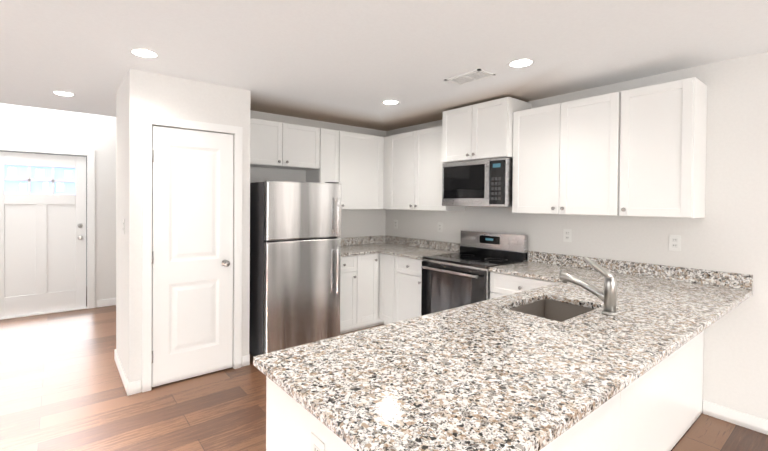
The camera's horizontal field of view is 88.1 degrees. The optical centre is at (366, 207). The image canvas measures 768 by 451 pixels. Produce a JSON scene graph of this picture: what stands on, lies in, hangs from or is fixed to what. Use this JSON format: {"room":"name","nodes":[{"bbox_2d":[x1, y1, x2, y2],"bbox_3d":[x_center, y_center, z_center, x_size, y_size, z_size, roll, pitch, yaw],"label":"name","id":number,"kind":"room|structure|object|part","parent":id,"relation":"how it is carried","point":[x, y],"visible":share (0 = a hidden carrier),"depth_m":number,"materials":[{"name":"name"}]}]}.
{"room":"kitchen","nodes":[
{"label":"kitchen","id":0,"kind":"room"},
{"bbox_2d":[0,103,115,307],"bbox_3d":[-4.564,-0.160,4.742,9.500,3.050,0.120,0,1,-38],"label":"wall","id":1,"kind":"structure","parent":0,"point":[25,125],"depth_m":5.37,"materials":[{"name":"paint"}]},
{"bbox_2d":[0,143,94,319],"bbox_3d":[-4.142,0.296,5.055,1.120,2.137,0.118,0,1,-38],"label":"door","id":2,"kind":"structure","parent":1,"relation":"attached to","point":[42,245],"depth_m":5.07,"materials":[{"name":"white wood"}]},
{"bbox_3d":[-4.143,-0.341,5.056,0.700,0.350,0.006,0,1,-38],"label":"glass","id":3,"kind":"part","parent":2,"relation":"part of","materials":[{"name":"blue"}]},
{"bbox_3d":[-4.143,-0.337,5.050,0.623,0.301,0.002,0,1,-38],"label":"glass","id":4,"kind":"part","parent":2,"relation":"part of","materials":[{"name":"blue"}]},
{"bbox_2d":[77,223,82,239],"bbox_3d":[-3.796,0.325,5.261,0.060,0.220,0.081,0,1,-38],"label":"hardware piece","id":5,"kind":"object","parent":2,"relation":"attached to","point":[79,225],"visible":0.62,"depth_m":5.27,"materials":[{"name":"silver metal"}]},
{"bbox_2d":[97,298,115,306],"bbox_3d":[-2.423,1.316,6.357,3.140,0.095,0.013,0,1,-38],"label":"baseboard","id":6,"kind":"structure","parent":1,"relation":"attached to","point":[107,302],"depth_m":5.45,"materials":[{"name":"white wood"}]},
{"bbox_2d":[116,68,250,391],"bbox_3d":[-1.657,0.182,3.571,0.928,2.440,0.833,0,1,-38],"label":"wall","id":7,"kind":"structure","parent":0,"point":[139,93],"depth_m":3.17,"materials":[{"name":"paint"}]},
{"bbox_2d":[114,349,132,395],"bbox_3d":[-2.019,1.356,3.282,0.027,0.095,0.816,0,1,-38],"label":"baseboard","id":8,"kind":"structure","parent":7,"relation":"attached to","point":[128,386],"depth_m":3.13,"materials":[{"name":"white wood"}]},
{"bbox_2d":[123,219,124,233],"bbox_3d":[-1.944,0.155,3.176,0.008,0.116,0.072,0,1,-38],"label":"light switch","id":9,"kind":"object","parent":7,"relation":"attached to","point":[123,226],"visible":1,"depth_m":3.15,"materials":[{"name":"white plastic"}]},
{"bbox_2d":[142,115,242,392],"bbox_3d":[-1.407,0.355,3.257,0.767,2.107,0.057,0,1,-38],"label":"door","id":10,"kind":"structure","parent":7,"relation":"attached to","point":[187,240],"depth_m":3.23,"materials":[{"name":"white wood"}]},
{"bbox_2d":[152,150,229,362],"bbox_3d":[-1.402,0.384,3.206,0.593,1.644,0.079,0,1,-38],"label":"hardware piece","id":11,"kind":"object","parent":10,"relation":"attached to","point":[225,263],"visible":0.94,"depth_m":3.06,"materials":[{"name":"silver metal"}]},
{"bbox_2d":[250,110,385,237],"bbox_3d":[-0.644,0.176,4.827,2.216,2.440,0.120,0,1,-38],"label":"wall","id":12,"kind":"structure","parent":0,"point":[361,222],"depth_m":5.02,"materials":[{"name":"paint"}]},
{"bbox_2d":[250,118,289,168],"bbox_3d":[-1.152,-0.660,4.132,0.555,0.460,0.323,0,1,-38],"label":"upper cabinet","id":13,"kind":"object","parent":12,"relation":"attached to","point":[269,140],"depth_m":4.07,"materials":[{"name":"white wood"}]},
{"bbox_2d":[290,124,321,172],"bbox_3d":[-0.815,-0.660,4.395,0.508,0.460,0.323,0,1,-38],"label":"upper cabinet","id":14,"kind":"object","parent":12,"relation":"attached to","point":[305,141],"depth_m":4.32,"materials":[{"name":"white wood"}]},
{"bbox_2d":[306,128,345,208],"bbox_3d":[-0.489,-0.432,4.653,0.319,0.917,0.323,0,1,-38],"label":"upper cabinet","id":15,"kind":"object","parent":12,"relation":"attached to","point":[333,169],"depth_m":4.55,"materials":[{"name":"white wood"}]},
{"bbox_2d":[341,237,385,244],"bbox_3d":[-0.252,0.439,5.047,1.323,0.100,0.020,0,1,-38],"label":"backsplash","id":16,"kind":"structure","parent":12,"relation":"attached to","point":[349,240],"depth_m":5.18,"materials":[{"name":"grey stone"}]},
{"bbox_2d":[346,132,381,208],"bbox_3d":[-0.179,-0.432,4.896,0.707,0.917,0.323,0,1,-38],"label":"upper cabinet","id":17,"kind":"object","parent":12,"relation":"attached to","point":[363,151],"depth_m":4.81,"materials":[{"name":"white wood"}]},
{"bbox_2d":[0,287,767,450],"bbox_3d":[-1.555,1.485,0.891,9.500,0.100,13.000,0,1,-38],"label":"floor","id":18,"kind":"structure","parent":0,"point":[62,387],"depth_m":2.83,"materials":[{"name":"brown wood"}]},
{"bbox_2d":[249,180,340,355],"bbox_3d":[-0.800,0.570,4.017,0.790,1.645,0.906,0,1,-38],"label":"fridge","id":19,"kind":"object","parent":18,"relation":"on","point":[295,266],"visible":0.77,"depth_m":3.66,"materials":[{"name":"grey metal"}]},
{"bbox_3d":[-0.286,0.380,3.879,0.025,0.950,0.060,0,1,-38],"label":"handle","id":20,"kind":"part","parent":19,"relation":"part of","materials":[{"name":"silver metal"}]},
{"bbox_2d":[266,381,349,450],"bbox_3d":[0.090,1.005,1.396,0.666,0.876,0.625,0,1,-38],"label":"base cabinet","id":21,"kind":"object","parent":18,"relation":"on","point":[288,427],"depth_m":1.29,"materials":[{"name":"white wood"}]},
{"bbox_2d":[311,432,324,450],"bbox_3d":[-0.141,0.724,1.144,0.008,0.116,0.072,0,1,-38],"label":"electrical outlet","id":22,"kind":"object","parent":21,"relation":"attached to","point":[317,444],"visible":1,"depth_m":1.14,"materials":[{"name":"white plastic"}]},
{"bbox_2d":[336,257,361,336],"bbox_3d":[-0.417,0.964,4.542,0.429,0.876,0.628,0,1,-38],"label":"base cabinet","id":23,"kind":"object","parent":18,"relation":"on","point":[351,267],"depth_m":4.35,"materials":[{"name":"white wood"}]},
{"bbox_2d":[341,241,413,256],"bbox_3d":[-0.059,0.509,4.801,1.323,0.032,0.648,0,1,-38],"label":"countertop","id":24,"kind":"structure","parent":23,"relation":"on","point":[346,250],"depth_m":4.75,"materials":[{"name":"grey stone"}]},
{"bbox_2d":[362,253,373,328],"bbox_3d":[-0.202,0.963,4.710,0.355,0.876,0.628,0,1,-38],"label":"base cabinet","id":25,"kind":"object","parent":18,"relation":"on","point":[367,258],"depth_m":4.49,"materials":[{"name":"white wood"}]},
{"bbox_2d":[382,253,389,324],"bbox_3d":[0.490,0.970,4.663,0.628,0.876,0.337,0,1,-38],"label":"base cabinet","id":26,"kind":"object","parent":18,"relation":"on","point":[385,256],"depth_m":4.50,"materials":[{"name":"white wood"}]},
{"bbox_2d":[390,257,453,320],"bbox_3d":[0.677,0.974,4.424,0.628,0.876,0.518,0,1,-38],"label":"base cabinet","id":27,"kind":"object","parent":18,"relation":"on","point":[405,273],"depth_m":4.25,"materials":[{"name":"white wood"}]},
{"bbox_2d":[378,245,449,260],"bbox_3d":[0.620,0.519,4.480,0.648,0.032,0.692,0,1,-38],"label":"countertop","id":28,"kind":"structure","parent":27,"relation":"on","point":[417,253],"depth_m":4.41,"materials":[{"name":"grey stone"}]},
{"bbox_2d":[421,230,527,315],"bbox_3d":[1.026,0.842,3.878,0.730,1.158,0.754,0,1,-38],"label":"range","id":29,"kind":"object","parent":18,"relation":"on","point":[455,280],"visible":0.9,"depth_m":3.80,"materials":[{"name":"silver metal"}]},
{"bbox_2d":[490,273,553,296],"bbox_3d":[1.526,0.994,3.337,0.628,0.876,0.706,0,1,-38],"label":"base cabinet","id":30,"kind":"object","parent":18,"relation":"on","point":[501,284],"depth_m":3.27,"materials":[{"name":"white wood"}]},
{"bbox_2d":[488,261,581,280],"bbox_3d":[1.513,0.540,3.336,0.648,0.032,0.679,0,1,-38],"label":"countertop","id":31,"kind":"structure","parent":30,"relation":"on","point":[535,269],"depth_m":3.31,"materials":[{"name":"stone"}]},
{"bbox_2d":[542,409,601,450],"bbox_3d":[0.537,1.005,1.754,0.722,0.876,0.611,0,1,-38],"label":"base cabinet","id":32,"kind":"object","parent":18,"relation":"on","point":[588,435],"depth_m":1.63,"materials":[{"name":"white wood"}]},
{"bbox_2d":[602,381,641,450],"bbox_3d":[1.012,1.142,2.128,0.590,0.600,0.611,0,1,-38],"label":"base cabinet","id":33,"kind":"object","parent":18,"relation":"on","point":[619,418],"depth_m":1.88,"materials":[{"name":"white wood"}]},
{"bbox_2d":[638,353,677,450],"bbox_3d":[1.446,1.004,2.464,0.610,0.876,0.611,0,1,-38],"label":"base cabinet","id":34,"kind":"object","parent":18,"relation":"on","point":[658,399],"depth_m":2.21,"materials":[{"name":"white wood"}]},
{"bbox_2d":[253,273,752,450],"bbox_3d":[1.056,0.552,1.994,3.020,0.032,0.875,0,1,-38],"label":"countertop","id":35,"kind":"structure","parent":34,"relation":"on","point":[486,375],"depth_m":1.34,"materials":[{"name":"stone"}]},
{"bbox_2d":[506,297,597,320],"bbox_3d":[1.003,0.670,2.140,0.544,0.232,0.377,0,1,-38],"label":"sink","id":36,"kind":"object","parent":35,"relation":"in","point":[545,306],"depth_m":2.35,"materials":[{"name":"grey metal"}]},
{"bbox_2d":[558,257,621,316],"bbox_3d":[1.159,0.397,2.069,0.072,0.278,0.282,0,1,-38],"label":"faucet","id":37,"kind":"object","parent":35,"relation":"on","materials":[{"name":"silver metal"}]},
{"bbox_2d":[678,333,703,440],"bbox_3d":[1.933,1.003,2.831,0.609,0.876,0.590,0,1,-38],"label":"base cabinet","id":38,"kind":"object","parent":18,"relation":"on","point":[690,359],"depth_m":2.58,"materials":[{"name":"white wood"}]},
{"bbox_2d":[0,0,767,130],"bbox_3d":[-0.724,-1.045,-0.178,9.500,0.120,10.365,0,1,-38],"label":"ceiling","id":39,"kind":"structure","parent":0,"point":[356,63],"depth_m":2.51,"materials":[{"name":"paint"}]},
{"bbox_2d":[51,91,75,95],"bbox_3d":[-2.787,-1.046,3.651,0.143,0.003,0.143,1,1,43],"label":"recessed light","id":40,"kind":"object","parent":39,"relation":"in","point":[59,93],"depth_m":3.64,"materials":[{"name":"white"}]},
{"bbox_2d":[129,48,159,57],"bbox_3d":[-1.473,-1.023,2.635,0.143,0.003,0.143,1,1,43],"label":"recessed light","id":41,"kind":"object","parent":39,"relation":"in","point":[146,53],"depth_m":2.63,"materials":[{"name":"white"}]},
{"bbox_2d":[383,101,397,103],"bbox_3d":[0.239,-1.024,3.870,0.143,0.003,0.143,1,1,43],"label":"recessed light","id":42,"kind":"object","parent":39,"relation":"in","point":[386,102],"depth_m":3.87,"materials":[{"name":"white plastic"}]},
{"bbox_2d":[445,69,495,84],"bbox_3d":[0.803,-1.008,3.080,0.200,0.008,0.330,0,1,-38],"label":"ceiling vent","id":43,"kind":"object","parent":39,"relation":"in","point":[471,76],"visible":0.98,"depth_m":3.07,"materials":[{"name":"white metal"}]},
{"bbox_2d":[507,58,534,67],"bbox_3d":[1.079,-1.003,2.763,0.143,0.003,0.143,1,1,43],"label":"recessed light","id":44,"kind":"object","parent":39,"relation":"in","point":[520,63],"depth_m":2.76,"materials":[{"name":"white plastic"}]},
{"bbox_2d":[385,52,767,419],"bbox_3d":[3.046,0.240,2.000,0.120,2.440,9.120,0,1,-38],"label":"wall","id":45,"kind":"structure","parent":0,"point":[728,232],"depth_m":2.72,"materials":[{"name":"paint"}]},
{"bbox_2d":[382,132,409,209],"bbox_3d":[0.526,-0.426,4.863,0.323,0.917,0.635,0,1,-38],"label":"upper cabinet","id":46,"kind":"object","parent":45,"relation":"attached to","point":[395,148],"depth_m":4.81,"materials":[{"name":"white wood"}]},
{"bbox_2d":[410,127,464,210],"bbox_3d":[0.812,-0.419,4.497,0.323,0.917,0.534,0,1,-38],"label":"upper cabinet","id":47,"kind":"object","parent":45,"relation":"attached to","point":[425,171],"depth_m":4.42,"materials":[{"name":"white wood"}]},
{"bbox_2d":[438,106,465,164],"bbox_3d":[1.082,-0.728,4.085,0.403,0.538,0.435,0,1,-38],"label":"upper cabinet","id":48,"kind":"object","parent":45,"relation":"attached to","point":[452,132],"depth_m":4.03,"materials":[{"name":"white wood"}]},
{"bbox_2d":[466,97,531,160],"bbox_3d":[1.281,-0.723,3.830,0.403,0.538,0.439,0,1,-38],"label":"upper cabinet","id":49,"kind":"object","parent":45,"relation":"attached to","point":[489,124],"depth_m":3.67,"materials":[{"name":"white wood"}]},
{"bbox_2d":[442,157,512,206],"bbox_3d":[1.161,-0.230,3.947,0.445,0.442,0.737,0,1,-38],"label":"over-the-range microwave","id":50,"kind":"object","parent":49,"relation":"attached to","point":[486,182],"visible":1,"depth_m":3.77,"materials":[{"name":"silver metal"}]},
{"bbox_3d":[0.955,-0.231,3.893,0.053,0.438,0.565,0,1,-38],"label":"frame","id":51,"kind":"part","parent":50,"relation":"part of","materials":[{"name":"silver metal"}]},
{"bbox_2d":[510,105,549,213],"bbox_3d":[1.598,-0.401,3.491,0.323,0.917,0.487,0,1,-38],"label":"upper cabinet","id":52,"kind":"object","parent":45,"relation":"attached to","point":[531,159],"depth_m":3.44,"materials":[{"name":"white wood"}]},
{"bbox_2d":[563,229,571,241],"bbox_3d":[1.784,0.251,3.511,0.008,0.116,0.072,0,1,-38],"label":"electrical outlet","id":53,"kind":"object","parent":45,"relation":"attached to","point":[567,235],"visible":1,"depth_m":3.51,"materials":[{"name":"white plastic"}]},
{"bbox_2d":[386,237,752,288],"bbox_3d":[1.388,0.465,4.006,0.020,0.100,3.640,0,1,-38],"label":"backsplash","id":54,"kind":"structure","parent":45,"relation":"attached to","point":[672,273],"depth_m":3.03,"materials":[{"name":"stone"}]},
{"bbox_2d":[550,94,605,215],"bbox_3d":[1.846,-0.395,3.172,0.323,0.917,0.559,0,1,-38],"label":"upper cabinet","id":55,"kind":"object","parent":45,"relation":"attached to","point":[577,127],"depth_m":3.13,"materials":[{"name":"white wood"}]},
{"bbox_2d":[606,77,706,217],"bbox_3d":[2.092,-0.390,2.858,0.323,0.917,0.493,0,1,-38],"label":"upper cabinet","id":56,"kind":"object","parent":45,"relation":"attached to","point":[656,134],"depth_m":2.73,"materials":[{"name":"white wood"}]},
{"bbox_2d":[669,235,680,250],"bbox_3d":[2.260,0.262,2.901,0.008,0.116,0.072,0,1,-38],"label":"electrical outlet","id":57,"kind":"object","parent":45,"relation":"attached to","point":[674,242],"visible":1,"depth_m":2.90,"materials":[{"name":"white plastic"}]},
{"bbox_2d":[703,400,767,434],"bbox_3d":[4.012,1.436,0.656,0.013,0.095,5.378,0,1,-38],"label":"baseboard","id":58,"kind":"structure","parent":45,"relation":"attached to","point":[745,420],"depth_m":2.63,"materials":[{"name":"white wood"}]}
]}

